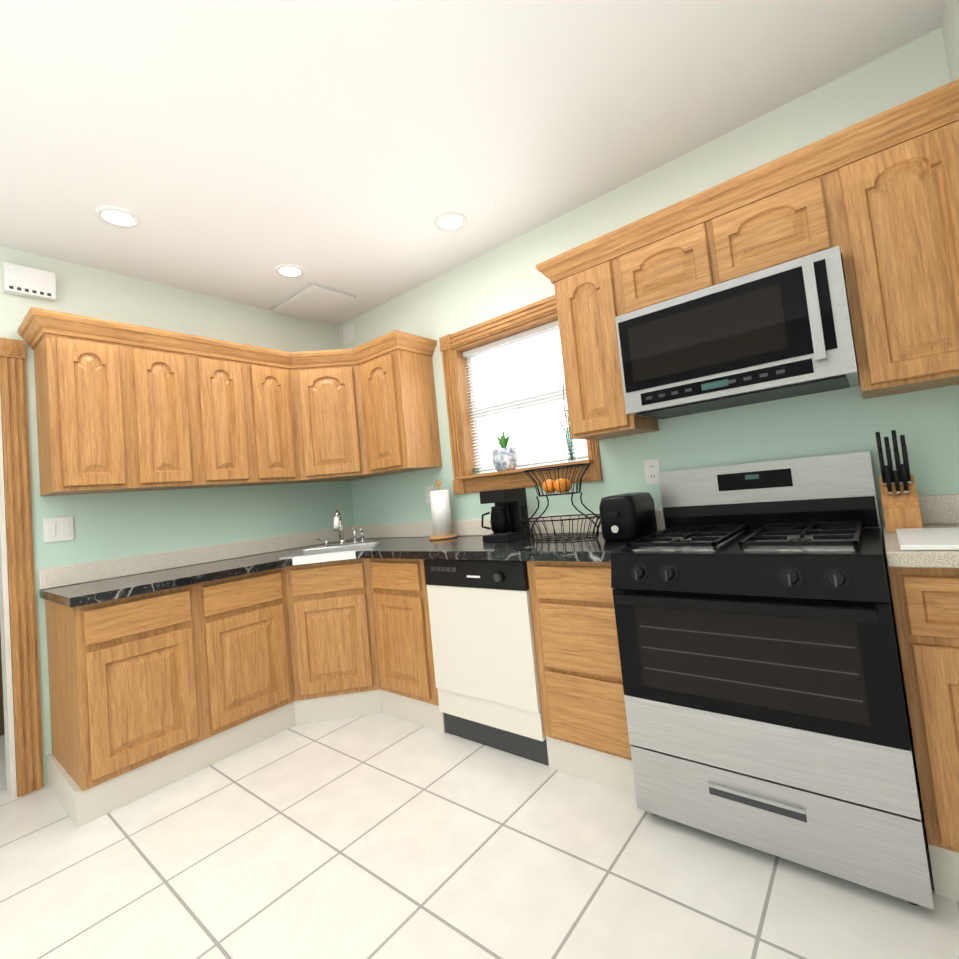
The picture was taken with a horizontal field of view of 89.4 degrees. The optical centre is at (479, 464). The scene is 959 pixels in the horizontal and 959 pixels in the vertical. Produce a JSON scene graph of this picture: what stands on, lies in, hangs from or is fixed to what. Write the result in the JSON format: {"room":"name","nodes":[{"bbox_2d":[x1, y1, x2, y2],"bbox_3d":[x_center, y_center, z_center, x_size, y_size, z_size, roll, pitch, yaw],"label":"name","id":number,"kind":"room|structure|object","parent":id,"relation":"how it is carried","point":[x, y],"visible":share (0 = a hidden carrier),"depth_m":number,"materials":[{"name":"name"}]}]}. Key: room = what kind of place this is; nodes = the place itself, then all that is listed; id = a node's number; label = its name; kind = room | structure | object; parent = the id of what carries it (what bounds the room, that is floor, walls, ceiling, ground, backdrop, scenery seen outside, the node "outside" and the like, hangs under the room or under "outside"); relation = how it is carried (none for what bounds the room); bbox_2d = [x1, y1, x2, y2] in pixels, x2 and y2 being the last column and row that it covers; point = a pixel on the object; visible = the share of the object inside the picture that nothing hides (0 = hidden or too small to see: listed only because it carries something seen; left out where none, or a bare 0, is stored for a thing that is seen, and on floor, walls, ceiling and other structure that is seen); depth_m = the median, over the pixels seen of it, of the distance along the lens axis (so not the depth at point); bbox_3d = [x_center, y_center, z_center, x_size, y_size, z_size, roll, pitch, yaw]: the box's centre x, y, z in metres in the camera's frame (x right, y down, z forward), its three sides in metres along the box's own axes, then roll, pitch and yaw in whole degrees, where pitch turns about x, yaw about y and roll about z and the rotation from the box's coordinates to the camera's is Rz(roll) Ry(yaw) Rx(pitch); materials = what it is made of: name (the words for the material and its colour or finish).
{"room":"kitchen","nodes":[
{"label":"kitchen","id":0,"kind":"room"},
{"bbox_2d":[0,246,353,785],"bbox_3d":[-2.504,0.234,2.059,0.120,2.610,4.600,-8,-4,39],"label":"wall","id":1,"kind":"structure","parent":0,"point":[108,526],"depth_m":2.80,"materials":[{"name":"paint"}]},
{"bbox_2d":[0,338,43,799],"bbox_3d":[-2.505,0.467,1.994,0.168,2.140,0.980,-8,-4,39],"label":"door frame","id":2,"kind":"structure","parent":1,"relation":"attached to","point":[17,573],"depth_m":2.29,"materials":[{"name":"brown wood"}]},
{"bbox_2d":[3,262,55,301],"bbox_3d":[-2.257,-0.916,2.432,0.044,0.140,0.190,-8,-4,39],"label":"door chime","id":3,"kind":"object","parent":1,"relation":"attached to","point":[25,281],"visible":1,"depth_m":2.41,"materials":[{"name":"white plastic"}]},
{"bbox_2d":[43,516,73,542],"bbox_3d":[-2.107,0.322,2.425,0.010,0.120,0.115,-8,-4,39],"label":"switch plate","id":4,"kind":"object","parent":1,"relation":"attached to","point":[55,529],"visible":1,"depth_m":2.42,"materials":[{"name":"white plastic"}]},
{"bbox_2d":[30,310,441,495],"bbox_3d":[-1.242,-0.294,2.805,0.998,0.760,1.828,-8,-4,39],"label":"upper cabinet","id":5,"kind":"object","parent":1,"relation":"attached to","point":[123,407],"depth_m":2.77,"materials":[{"name":"brown wood"}]},
{"bbox_2d":[0,0,945,325],"bbox_3d":[-1.606,-1.245,1.392,4.930,0.080,4.750,-8,-4,39],"label":"ceiling","id":6,"kind":"structure","parent":0,"point":[236,150],"depth_m":1.81,"materials":[{"name":"white paint"}]},
{"bbox_2d":[95,206,140,227],"bbox_3d":[-1.671,-1.145,2.240,0.170,0.009,0.170,-8,-4,39],"label":"recessed light","id":7,"kind":"object","parent":6,"relation":"in","point":[118,216],"visible":1,"depth_m":2.23,"materials":[{"name":"white plastic"}]},
{"bbox_2d":[275,264,304,277],"bbox_3d":[-1.135,-1.159,2.899,0.170,0.009,0.170,-8,-4,39],"label":"recessed light","id":8,"kind":"object","parent":6,"relation":"in","point":[290,270],"visible":1,"depth_m":2.89,"materials":[{"name":"white plastic"}]},
{"bbox_2d":[270,282,355,320],"bbox_3d":[-1.163,-1.123,3.375,0.530,0.021,0.340,-8,-4,39],"label":"ceiling hatch","id":9,"kind":"object","parent":6,"relation":"attached to","point":[312,301],"visible":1,"depth_m":3.33,"materials":[{"name":"grey paint"}]},
{"bbox_2d":[434,212,466,231],"bbox_3d":[-0.152,-1.275,2.548,0.170,0.009,0.170,-8,-4,39],"label":"recessed light","id":10,"kind":"object","parent":6,"relation":"in","point":[451,221],"visible":1,"depth_m":2.54,"materials":[{"name":"white plastic"}]},
{"bbox_2d":[0,713,958,958],"bbox_3d":[-1.346,1.428,1.239,4.930,0.080,4.750,-8,-4,39],"label":"floor","id":11,"kind":"structure","parent":0,"point":[380,836],"depth_m":1.54,"materials":[{"name":"tile"}]},
{"bbox_2d":[45,583,212,827],"bbox_3d":[-1.700,1.044,2.325,0.599,0.876,0.460,-8,-4,39],"label":"base cabinet","id":12,"kind":"object","parent":11,"relation":"on","point":[151,692],"depth_m":2.12,"materials":[{"name":"brown wood"}]},
{"bbox_2d":[38,529,361,607],"bbox_3d":[-1.395,0.586,2.518,0.928,0.284,1.200,-8,-4,39],"label":"countertop","id":13,"kind":"structure","parent":12,"relation":"on","point":[77,585],"depth_m":2.62,"materials":[{"name":"black stone"}]},
{"bbox_2d":[201,567,296,763],"bbox_3d":[-1.410,1.036,2.681,0.599,0.876,0.458,-8,-4,39],"label":"base cabinet","id":14,"kind":"object","parent":11,"relation":"on","point":[249,655],"depth_m":2.49,"materials":[{"name":"brown wood"}]},
{"bbox_2d":[285,558,376,724],"bbox_3d":[-0.859,1.007,3.115,0.908,0.876,0.908,-8,-4,39],"label":"base cabinet","id":15,"kind":"object","parent":11,"relation":"on","point":[331,635],"depth_m":2.70,"materials":[{"name":"brown wood"}]},
{"bbox_2d":[305,509,664,561],"bbox_3d":[-0.247,0.418,2.771,2.414,0.425,0.648,-8,-4,39],"label":"countertop","id":16,"kind":"structure","parent":15,"relation":"on","point":[397,540],"depth_m":2.52,"materials":[{"name":"black stone"}]},
{"bbox_2d":[429,480,457,539],"bbox_3d":[-0.242,0.277,3.023,0.176,0.362,0.176,-8,-4,39],"label":"paper towel","id":17,"kind":"object","parent":16,"relation":"on","point":[441,514],"visible":0.98,"depth_m":2.97,"materials":[{"name":"white paper"}]},
{"bbox_2d":[479,487,529,541],"bbox_3d":[0.128,0.264,2.574,0.179,0.265,0.210,-8,-4,39],"label":"coffee maker","id":18,"kind":"object","parent":16,"relation":"on","point":[509,511],"visible":1,"depth_m":2.52,"materials":[{"name":"black plastic"}]},
{"bbox_2d":[521,463,600,540],"bbox_3d":[0.390,0.183,2.358,0.437,0.347,0.277,-8,-4,39],"label":"fruit basket","id":19,"kind":"object","parent":16,"relation":"on","point":[560,486],"visible":1,"depth_m":2.33,"materials":[{"name":"black metal"}]},
{"bbox_2d":[599,492,656,541],"bbox_3d":[0.650,0.224,2.127,0.160,0.192,0.302,-8,-4,39],"label":"toaster","id":20,"kind":"object","parent":16,"relation":"on","point":[627,517],"visible":1,"depth_m":2.03,"materials":[{"name":"black plastic"}]},
{"bbox_2d":[365,558,445,732],"bbox_3d":[-0.230,0.928,2.801,0.468,0.876,0.598,-8,-4,39],"label":"base cabinet","id":21,"kind":"object","parent":11,"relation":"on","point":[403,663],"depth_m":2.57,"materials":[{"name":"brown wood"}]},
{"bbox_2d":[424,559,548,765],"bbox_3d":[0.175,0.870,2.451,0.604,0.872,0.627,-8,-4,39],"label":"dishwasher","id":22,"kind":"object","parent":11,"relation":"on","point":[484,654],"visible":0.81,"depth_m":2.21,"materials":[{"name":"white painted metal"},{"name":"black plastic"}]},
{"bbox_2d":[526,561,635,795],"bbox_3d":[0.583,0.811,2.136,0.426,0.875,0.598,-8,-4,39],"label":"drawers","id":23,"kind":"object","parent":11,"relation":"on","point":[584,718],"visible":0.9,"depth_m":1.91,"materials":[{"name":"brown wood"}]},
{"bbox_2d":[611,451,933,909],"bbox_3d":[0.977,0.589,1.708,0.756,1.190,0.722,-8,-4,39],"label":"range","id":24,"kind":"object","parent":11,"relation":"on","point":[764,697],"visible":1,"depth_m":1.45,"materials":[{"name":"grey metal"}]},
{"bbox_2d":[888,567,958,901],"bbox_3d":[1.455,0.685,1.423,0.306,0.875,0.598,-8,-4,39],"label":"base cabinet","id":25,"kind":"object","parent":11,"relation":"on","point":[926,604],"visible":0.98,"depth_m":1.26,"materials":[{"name":"brown wood"}]},
{"bbox_2d":[879,494,958,567],"bbox_3d":[1.409,0.177,1.427,0.342,0.140,0.633,-8,-4,39],"label":"countertop","id":26,"kind":"structure","parent":25,"relation":"on","point":[939,511],"depth_m":1.51,"materials":[{"name":"beige stone"}]},
{"bbox_2d":[875,430,922,531],"bbox_3d":[1.415,0.050,1.645,0.090,0.335,0.167,-8,-4,39],"label":"knife block","id":27,"kind":"object","parent":26,"relation":"on","point":[901,507],"visible":1,"depth_m":1.60,"materials":[{"name":"brown wood"}]},
{"bbox_2d":[896,527,958,549],"bbox_3d":[1.343,0.201,1.338,0.285,0.014,0.370,-8,-4,39],"label":"cutting board","id":28,"kind":"object","parent":26,"relation":"on","point":[928,538],"visible":1,"depth_m":1.34,"materials":[{"name":"white plastic"}]},
{"bbox_2d":[338,27,958,781],"bbox_3d":[0.399,-0.009,2.752,3.830,2.610,0.152,-8,-4,39],"label":"wall","id":29,"kind":"structure","parent":0,"point":[504,279],"depth_m":2.16,"materials":[{"name":"paint"}]},
{"bbox_2d":[425,486,433,502],"bbox_3d":[-0.335,0.199,3.252,0.072,0.115,0.008,-8,-4,39],"label":"electrical outlet","id":30,"kind":"object","parent":29,"relation":"attached to","point":[428,489],"visible":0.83,"depth_m":3.26,"materials":[{"name":"white plastic"}]},
{"bbox_2d":[439,295,602,494],"bbox_3d":[0.216,-0.374,2.847,1.010,1.020,0.218,-8,-4,39],"label":"window","id":31,"kind":"structure","parent":29,"relation":"in","point":[469,482],"depth_m":2.97,"materials":[{"name":"brown wood"}]},
{"bbox_2d":[492,431,517,471],"bbox_3d":[0.145,-0.082,2.844,0.148,0.236,0.148,-8,-4,39],"label":"plant pot","id":32,"kind":"object","parent":31,"relation":"on","point":[504,458],"visible":0.98,"depth_m":2.79,"materials":[{"name":"ceramic"}]},
{"bbox_2d":[462,320,587,473],"bbox_3d":[0.255,-0.377,2.863,0.828,0.797,0.037,-8,-4,39],"label":"window blinds","id":33,"kind":"object","parent":31,"relation":"attached to","point":[518,336],"visible":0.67,"depth_m":2.86,"materials":[{"name":"white plastic"}]},
{"bbox_2d":[552,379,575,461],"bbox_3d":[0.456,-0.236,2.643,0.139,0.460,0.043,-8,-4,39],"label":"vase","id":34,"kind":"object","parent":31,"relation":"on","point":[571,452],"visible":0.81,"depth_m":2.62,"materials":[{"name":"clear glass"}]},
{"bbox_2d":[548,247,658,440],"bbox_3d":[0.592,-0.521,2.279,0.304,0.765,0.319,-8,-4,39],"label":"upper cabinet","id":35,"kind":"object","parent":29,"relation":"attached to","point":[587,292],"depth_m":2.16,"materials":[{"name":"brown wood"}]},
{"bbox_2d":[643,459,659,483],"bbox_3d":[0.823,0.032,2.305,0.072,0.115,0.008,-8,-4,39],"label":"electrical outlet","id":36,"kind":"object","parent":29,"relation":"attached to","point":[652,468],"visible":0.96,"depth_m":2.30,"materials":[{"name":"white plastic"}]},
{"bbox_2d":[616,207,719,314],"bbox_3d":[0.833,-0.791,2.077,0.381,0.298,0.319,-8,-4,39],"label":"upper cabinet","id":37,"kind":"object","parent":29,"relation":"attached to","point":[676,259],"depth_m":1.94,"materials":[{"name":"brown wood"}]},
{"bbox_2d":[708,155,847,282],"bbox_3d":[1.126,-0.833,1.838,0.380,0.298,0.319,-8,-4,39],"label":"upper cabinet","id":38,"kind":"object","parent":29,"relation":"attached to","point":[795,215],"depth_m":1.70,"materials":[{"name":"brown wood"}]},
{"bbox_2d":[615,246,859,418],"bbox_3d":[0.978,-0.453,1.893,0.754,0.414,0.429,-8,-4,39],"label":"microwave","id":39,"kind":"object","parent":38,"relation":"attached to","point":[781,331],"visible":1,"depth_m":1.72,"materials":[{"name":"silver metal"}]},
{"bbox_2d":[832,103,958,398],"bbox_3d":[1.427,-0.641,1.597,0.345,0.765,0.319,-8,-4,39],"label":"upper cabinet","id":40,"kind":"object","parent":29,"relation":"attached to","point":[875,198],"depth_m":1.49,"materials":[{"name":"brown wood"}]},
{"bbox_2d":[942,0,958,81],"bbox_3d":[0.316,-0.172,-0.246,0.150,2.610,4.600,-8,-4,39],"label":"wall","id":41,"kind":"structure","parent":0,"point":[950,26],"depth_m":1.56,"materials":[{"name":"paint"}]},
{"bbox_3d":[-2.966,0.301,2.437,1.080,2.610,2.600,-8,-4,39],"label":"wall","id":42,"kind":"structure","parent":0,"visible":0},
{"bbox_2d":[0,632,4,734],"bbox_3d":[-3.065,0.581,2.859,0.090,2.120,0.980,-8,-4,39],"label":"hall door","id":43,"kind":"structure","parent":42,"relation":"in","point":[2,731],"depth_m":2.94,"materials":[{"name":"wood"}]},
{"label":"outside","id":44,"kind":"structure","parent":0,"visible":0},
{"bbox_2d":[474,330,587,467],"bbox_3d":[0.378,-0.380,3.014,1.470,1.440,0.001,-8,-4,39],"label":"sky","id":45,"kind":"structure","parent":44,"point":[524,368],"depth_m":3.08,"materials":[{"name":"white"}]}
]}

